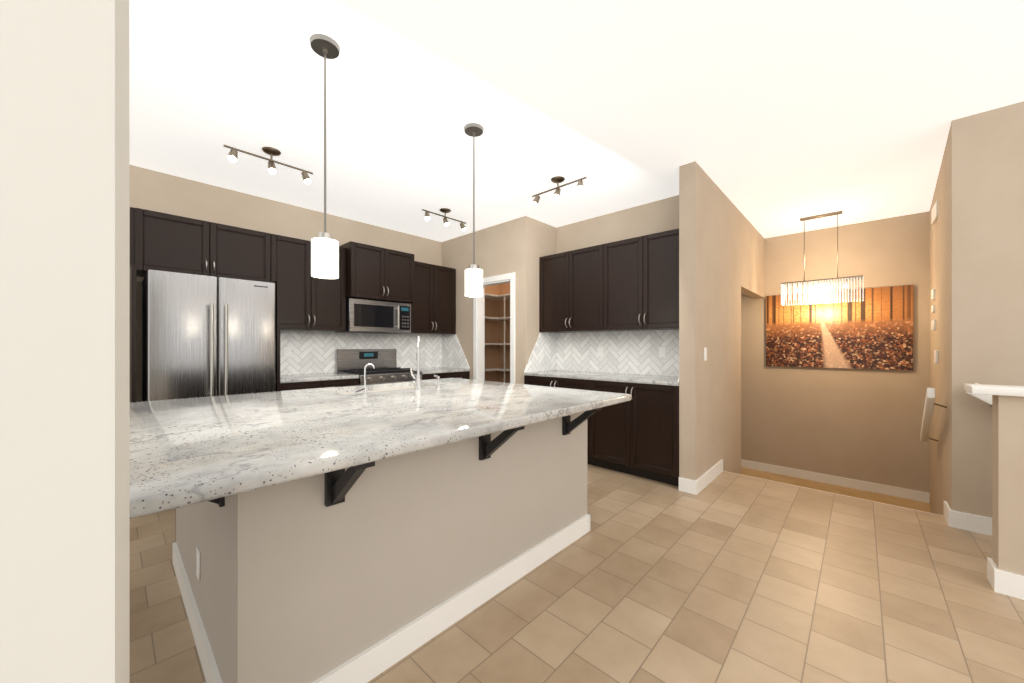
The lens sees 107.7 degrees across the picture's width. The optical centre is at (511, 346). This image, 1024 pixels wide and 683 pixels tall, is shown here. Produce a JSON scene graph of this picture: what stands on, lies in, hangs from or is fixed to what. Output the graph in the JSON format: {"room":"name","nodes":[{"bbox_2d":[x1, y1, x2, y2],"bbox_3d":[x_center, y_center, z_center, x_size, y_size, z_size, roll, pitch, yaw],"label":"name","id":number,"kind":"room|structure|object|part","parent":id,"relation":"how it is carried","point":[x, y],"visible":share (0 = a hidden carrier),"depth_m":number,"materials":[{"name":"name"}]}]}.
{"room":"kitchen","nodes":[
{"label":"kitchen","id":0,"kind":"room"},
{"bbox_2d":[0,0,129,682],"bbox_3d":[-1.438,-0.153,-0.354,0.120,2.740,2.520,0,0,43],"label":"wall","id":1,"kind":"structure","parent":0,"point":[64,341],"depth_m":0.48,"materials":[{"name":"paint"}]},
{"bbox_2d":[130,165,441,401],"bbox_3d":[-2.260,-0.153,4.241,0.120,2.740,6.120,0,0,43],"label":"wall","id":2,"kind":"structure","parent":0,"point":[152,190],"depth_m":3.71,"materials":[{"name":"beige paint"}]},
{"bbox_2d":[130,207,217,278],"bbox_3d":[-2.901,-0.838,3.206,0.350,0.490,0.534,0,0,43],"label":"upper cabinet","id":3,"kind":"object","parent":2,"relation":"attached to","point":[160,241],"depth_m":3.07,"materials":[{"name":"black wood"}]},
{"bbox_2d":[218,223,273,282],"bbox_3d":[-2.611,-0.838,3.516,0.350,0.490,0.507,0,0,43],"label":"upper cabinet","id":4,"kind":"object","parent":2,"relation":"attached to","point":[245,254],"depth_m":3.44,"materials":[{"name":"black wood"}]},
{"bbox_2d":[274,234,317,330],"bbox_3d":[-2.316,-0.625,3.833,0.350,0.915,0.453,0,0,43],"label":"upper cabinet","id":5,"kind":"object","parent":2,"relation":"attached to","point":[310,315],"depth_m":3.74,"materials":[{"name":"black wood"}]},
{"bbox_2d":[318,245,345,334],"bbox_3d":[-2.089,-0.625,4.077,0.350,0.915,0.405,0,0,43],"label":"upper cabinet","id":6,"kind":"object","parent":2,"relation":"attached to","point":[331,292],"depth_m":4.03,"materials":[{"name":"black wood"}]},
{"bbox_2d":[342,241,389,301],"bbox_3d":[-1.755,-0.834,4.347,0.470,0.598,0.441,0,0,43],"label":"upper cabinet","id":7,"kind":"object","parent":2,"relation":"attached to","point":[367,266],"depth_m":4.17,"materials":[{"name":"black wood"}]},
{"bbox_2d":[335,298,410,333],"bbox_3d":[-1.636,-0.345,4.472,0.454,0.372,0.766,0,0,43],"label":"microwave","id":8,"kind":"object","parent":7,"relation":"attached to","point":[374,316],"visible":1,"depth_m":4.32,"materials":[{"name":"silver metal"}]},
{"bbox_2d":[390,249,417,302],"bbox_3d":[-1.519,-0.834,4.599,0.470,0.598,0.440,0,0,43],"label":"upper cabinet","id":9,"kind":"object","parent":2,"relation":"attached to","point":[403,267],"depth_m":4.50,"materials":[{"name":"black wood"}]},
{"bbox_2d":[394,262,437,334],"bbox_3d":[-1.272,-0.625,4.952,0.350,0.915,0.409,0,0,43],"label":"upper cabinet","id":10,"kind":"object","parent":2,"relation":"attached to","point":[424,313],"depth_m":4.88,"materials":[{"name":"black wood"}]},
{"bbox_2d":[438,265,455,334],"bbox_3d":[-1.050,-0.625,5.190,0.350,0.915,0.436,0,0,43],"label":"upper cabinet","id":11,"kind":"object","parent":2,"relation":"attached to","point":[446,275],"depth_m":5.11,"materials":[{"name":"black wood"}]},
{"bbox_2d":[442,216,533,383],"bbox_3d":[-0.402,-0.153,4.954,1.625,2.740,0.129,0,0,43],"label":"wall","id":12,"kind":"structure","parent":0,"point":[508,254],"depth_m":4.90,"materials":[{"name":"beige paint"}]},
{"bbox_2d":[534,219,555,345],"bbox_3d":[0.564,-0.153,4.887,0.120,2.740,1.050,0,0,43],"label":"wall","id":13,"kind":"structure","parent":0,"point":[544,234],"depth_m":4.54,"materials":[{"name":"beige paint"}]},
{"bbox_2d":[130,464,1023,682],"bbox_3d":[0.721,1.517,1.583,8.105,0.600,9.300,0,0,43],"label":"floor","id":14,"kind":"structure","parent":0,"point":[725,577],"depth_m":1.77,"materials":[{"name":"tile"}]},
{"bbox_2d":[142,270,274,401],"bbox_3d":[-2.577,0.332,3.196,0.781,1.770,0.800,0,0,43],"label":"fridge","id":15,"kind":"object","parent":14,"relation":"on","point":[204,336],"visible":0.44,"depth_m":2.91,"materials":[{"name":"grey metal"}]},
{"bbox_2d":[275,379,329,390],"bbox_3d":[-2.193,0.778,3.757,0.633,0.879,0.415,0,0,43],"label":"base cabinet","id":16,"kind":"object","parent":14,"relation":"on","point":[298,384],"depth_m":3.53,"materials":[{"name":"black wood"}]},
{"bbox_2d":[275,371,357,382],"bbox_3d":[-2.091,0.320,3.861,0.625,0.035,0.757,0,0,43],"label":"countertop","id":17,"kind":"structure","parent":16,"relation":"on","point":[317,374],"depth_m":3.74,"materials":[{"name":"white stone"}]},
{"bbox_2d":[330,375,358,386],"bbox_3d":[-1.976,0.778,3.990,0.633,0.879,0.413,0,0,43],"label":"base cabinet","id":18,"kind":"object","parent":14,"relation":"on","point":[333,382],"depth_m":3.81,"materials":[{"name":"black wood"}]},
{"bbox_2d":[336,349,422,384],"bbox_3d":[-1.539,0.627,4.388,0.709,1.180,0.758,0,0,43],"label":"range","id":19,"kind":"object","parent":14,"relation":"on","point":[386,369],"visible":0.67,"depth_m":4.41,"materials":[{"name":"silver metal"}]},
{"bbox_2d":[172,403,618,682],"bbox_3d":[-0.721,0.781,2.150,1.817,0.871,2.161,0,0,43],"label":"kitchen island","id":20,"kind":"object","parent":14,"relation":"on","point":[365,533],"depth_m":1.43,"materials":[{"name":"paint"}]},
{"bbox_2d":[130,379,631,518],"bbox_3d":[-0.706,0.324,2.129,1.823,0.043,2.350,0,0,43],"label":"island countertop","id":21,"kind":"structure","parent":20,"relation":"on","point":[185,454],"depth_m":1.41,"materials":[{"name":"white stone"}]},
{"bbox_2d":[421,371,453,379],"bbox_3d":[-1.167,0.778,4.857,0.633,0.879,0.425,0,0,43],"label":"base cabinet","id":22,"kind":"object","parent":14,"relation":"on","point":[427,375],"depth_m":4.65,"materials":[{"name":"black wood"}]},
{"bbox_2d":[401,367,469,370],"bbox_3d":[-1.052,0.320,4.975,0.625,0.035,0.754,0,0,43],"label":"countertop","id":23,"kind":"structure","parent":22,"relation":"on","point":[413,368],"depth_m":5.03,"materials":[{"name":"white stone"}]},
{"bbox_2d":[454,371,469,378],"bbox_3d":[-0.943,0.778,5.098,0.633,0.879,0.425,0,0,43],"label":"base cabinet","id":24,"kind":"object","parent":14,"relation":"on","point":[457,374],"depth_m":4.94,"materials":[{"name":"black wood"}]},
{"bbox_2d":[485,293,497,370],"bbox_3d":[-0.593,-0.008,5.673,0.354,1.574,0.660,0,0,43],"label":"shelf","id":25,"kind":"object","parent":14,"relation":"on","point":[488,296],"depth_m":5.79,"materials":[{"name":"white wood"}]},
{"bbox_2d":[498,293,509,381],"bbox_3d":[0.206,0.211,5.686,1.504,2.012,0.398,0,0,43],"label":"shelf","id":26,"kind":"object","parent":14,"relation":"on","point":[504,297],"depth_m":5.73,"materials":[{"name":"white wood"}]},
{"bbox_2d":[524,376,583,389],"bbox_3d":[0.688,0.777,4.258,0.914,0.879,0.630,0,0,43],"label":"base cabinet","id":27,"kind":"object","parent":14,"relation":"on","point":[572,382],"depth_m":4.01,"materials":[{"name":"black wood"}]},
{"bbox_2d":[584,380,678,485],"bbox_3d":[1.286,0.777,3.700,0.914,0.879,0.630,0,0,43],"label":"base cabinet","id":28,"kind":"object","parent":14,"relation":"on","point":[639,436],"depth_m":3.41,"materials":[{"name":"black wood"}]},
{"bbox_2d":[524,368,678,383],"bbox_3d":[0.984,0.321,3.975,1.732,0.035,0.625,0,0,43],"label":"countertop","id":29,"kind":"structure","parent":28,"relation":"on","point":[551,371],"depth_m":3.78,"materials":[{"name":"white stone"}]},
{"bbox_2d":[130,0,1023,241],"bbox_3d":[0.794,-1.573,1.720,8.185,0.100,9.600,0,0,43],"label":"ceiling","id":30,"kind":"structure","parent":0,"point":[773,118],"depth_m":2.32,"materials":[{"name":"white paint"}]},
{"bbox_2d":[223,144,312,183],"bbox_3d":[-1.876,-1.444,2.915,0.130,0.199,0.600,0,0,43],"label":"track light","id":31,"kind":"object","parent":30,"relation":"attached to","point":[232,156],"visible":0.94,"depth_m":2.89,"materials":[{"name":"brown metal"}]},
{"bbox_2d":[309,34,339,278],"bbox_3d":[-0.945,-0.936,1.890,0.140,1.171,0.140,0,0,43],"label":"pendant light","id":32,"kind":"object","parent":30,"relation":"hanging from","point":[324,255],"visible":1,"depth_m":1.86,"materials":[{"name":"white glass"}]},
{"bbox_2d":[422,208,466,230],"bbox_3d":[-0.747,-1.444,4.184,0.130,0.199,0.600,0,0,43],"label":"track light","id":33,"kind":"object","parent":30,"relation":"attached to","point":[445,220],"visible":0.94,"depth_m":4.16,"materials":[{"name":"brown metal"}]},
{"bbox_2d":[464,123,483,296],"bbox_3d":[-0.267,-0.936,2.617,0.140,1.171,0.140,0,0,43],"label":"pendant light","id":34,"kind":"object","parent":30,"relation":"hanging from","point":[473,280],"visible":0.98,"depth_m":2.59,"materials":[{"name":"white glass"}]},
{"bbox_2d":[532,176,586,205],"bbox_3d":[0.419,-1.444,3.411,0.600,0.199,0.130,0,0,43],"label":"track light","id":35,"kind":"object","parent":30,"relation":"attached to","point":[558,180],"visible":0.92,"depth_m":3.38,"materials":[{"name":"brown metal"}]},
{"bbox_2d":[781,211,863,305],"bbox_3d":[3.585,-1.012,4.342,0.731,1.019,0.231,0,0,43],"label":"chandelier","id":36,"kind":"object","parent":30,"relation":"hanging from","point":[823,290],"visible":1,"depth_m":4.32,"materials":[{"name":"glass"}]},
{"bbox_2d":[556,195,678,253],"bbox_3d":[1.244,-0.153,4.254,1.737,2.740,0.120,0,0,43],"label":"wall","id":37,"kind":"structure","parent":0,"point":[662,215],"depth_m":4.19,"materials":[{"name":"beige paint"}]},
{"bbox_2d":[539,246,595,335],"bbox_3d":[0.784,-0.625,4.360,0.914,0.915,0.350,0,0,43],"label":"upper cabinet","id":38,"kind":"object","parent":37,"relation":"attached to","point":[567,280],"depth_m":4.26,"materials":[{"name":"black wood"}]},
{"bbox_2d":[596,228,678,331],"bbox_3d":[1.382,-0.625,3.802,0.914,0.915,0.350,0,0,43],"label":"upper cabinet","id":39,"kind":"object","parent":37,"relation":"attached to","point":[608,317],"depth_m":3.69,"materials":[{"name":"black wood"}]},
{"bbox_2d":[679,161,763,480],"bbox_3d":[2.492,0.147,4.226,0.128,3.340,3.020,0,0,43],"label":"wall","id":40,"kind":"structure","parent":0,"point":[721,253],"depth_m":3.38,"materials":[{"name":"beige paint"}]},
{"bbox_2d":[704,348,706,360],"label":"switch plates","id":41,"kind":"object","parent":40,"relation":"attached to","point":[705,349],"depth_m":3.25,"materials":[{"name":"white plastic"}]},
{"bbox_2d":[690,459,722,494],"bbox_3d":[1.770,1.162,3.364,0.040,0.110,0.805,0,0,43],"label":"baseboard","id":42,"kind":"structure","parent":40,"relation":"attached to","point":[697,486],"depth_m":3.25,"materials":[{"name":"white wood"}]},
{"bbox_2d":[741,211,929,492],"bbox_3d":[3.697,0.147,5.226,3.120,3.340,0.154,0,0,43],"label":"wall","id":43,"kind":"structure","parent":0,"point":[860,424],"depth_m":4.70,"materials":[{"name":"beige paint"}]},
{"bbox_2d":[741,459,929,502],"bbox_3d":[3.659,1.712,5.192,2.870,0.110,0.015,0,0,43],"label":"baseboard","id":44,"kind":"structure","parent":43,"relation":"attached to","point":[824,478],"depth_m":4.72,"materials":[{"name":"white wood"}]},
{"bbox_3d":[4.090,-0.213,4.775,1.410,0.980,0.031,0,0,43],"label":"art picture","id":45,"kind":"part","parent":43,"relation":"part of"},
{"bbox_2d":[930,101,1023,517],"bbox_3d":[4.771,0.147,2.586,2.550,3.340,2.550,0,0,43],"label":"wall","id":46,"kind":"structure","parent":0,"point":[977,259],"depth_m":2.46,"materials":[{"name":"beige paint"}]},
{"bbox_2d":[931,289,934,299],"label":"switch plates","id":47,"kind":"object","parent":46,"relation":"attached to","point":[933,290],"depth_m":3.61,"materials":[{"name":"white plastic"}]},
{"bbox_2d":[931,305,934,312],"label":"switch plates","id":48,"kind":"object","parent":46,"relation":"attached to","point":[933,306],"depth_m":3.61,"materials":[{"name":"white plastic"}]},
{"bbox_2d":[920,388,946,442],"bbox_3d":[3.452,0.597,3.071,0.153,0.588,1.131,0,0,43],"label":"handrail","id":49,"kind":"object","parent":46,"relation":"attached to","point":[930,403],"visible":1,"depth_m":2.94,"materials":[{"name":"white wood"}]},
{"bbox_2d":[931,319,935,330],"label":"switch plates","id":50,"kind":"object","parent":46,"relation":"attached to","point":[933,323],"depth_m":3.52,"materials":[{"name":"white plastic"}]},
{"bbox_2d":[931,201,937,223],"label":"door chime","id":51,"kind":"object","parent":46,"relation":"attached to","point":[934,213],"depth_m":3.42,"materials":[{"name":"white plastic"}]},
{"bbox_2d":[934,351,937,363],"label":"switch plates","id":52,"kind":"object","parent":46,"relation":"attached to","point":[935,352],"depth_m":3.33,"materials":[{"name":"white plastic"}]},
{"bbox_2d":[946,507,991,535],"bbox_3d":[3.891,1.162,1.653,2.565,0.110,0.016,0,0,43],"label":"baseboard","id":53,"kind":"structure","parent":46,"relation":"attached to","point":[969,522],"depth_m":2.46,"materials":[{"name":"white wood"}]},
{"bbox_2d":[964,384,1023,599],"bbox_3d":[3.334,0.710,1.075,2.590,1.015,0.190,0,0,43],"label":"wall","id":54,"kind":"structure","parent":0,"point":[1005,569],"depth_m":1.83,"materials":[{"name":"beige paint"}]},
{"bbox_2d":[966,383,991,405],"bbox_3d":[3.342,0.592,2.103,1.019,0.712,0.105,0,0,43],"label":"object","id":55,"kind":"object","parent":54,"relation":"attached to","point":[987,399],"visible":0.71,"depth_m":2.37,"materials":[{"name":"white wood"}]}
]}

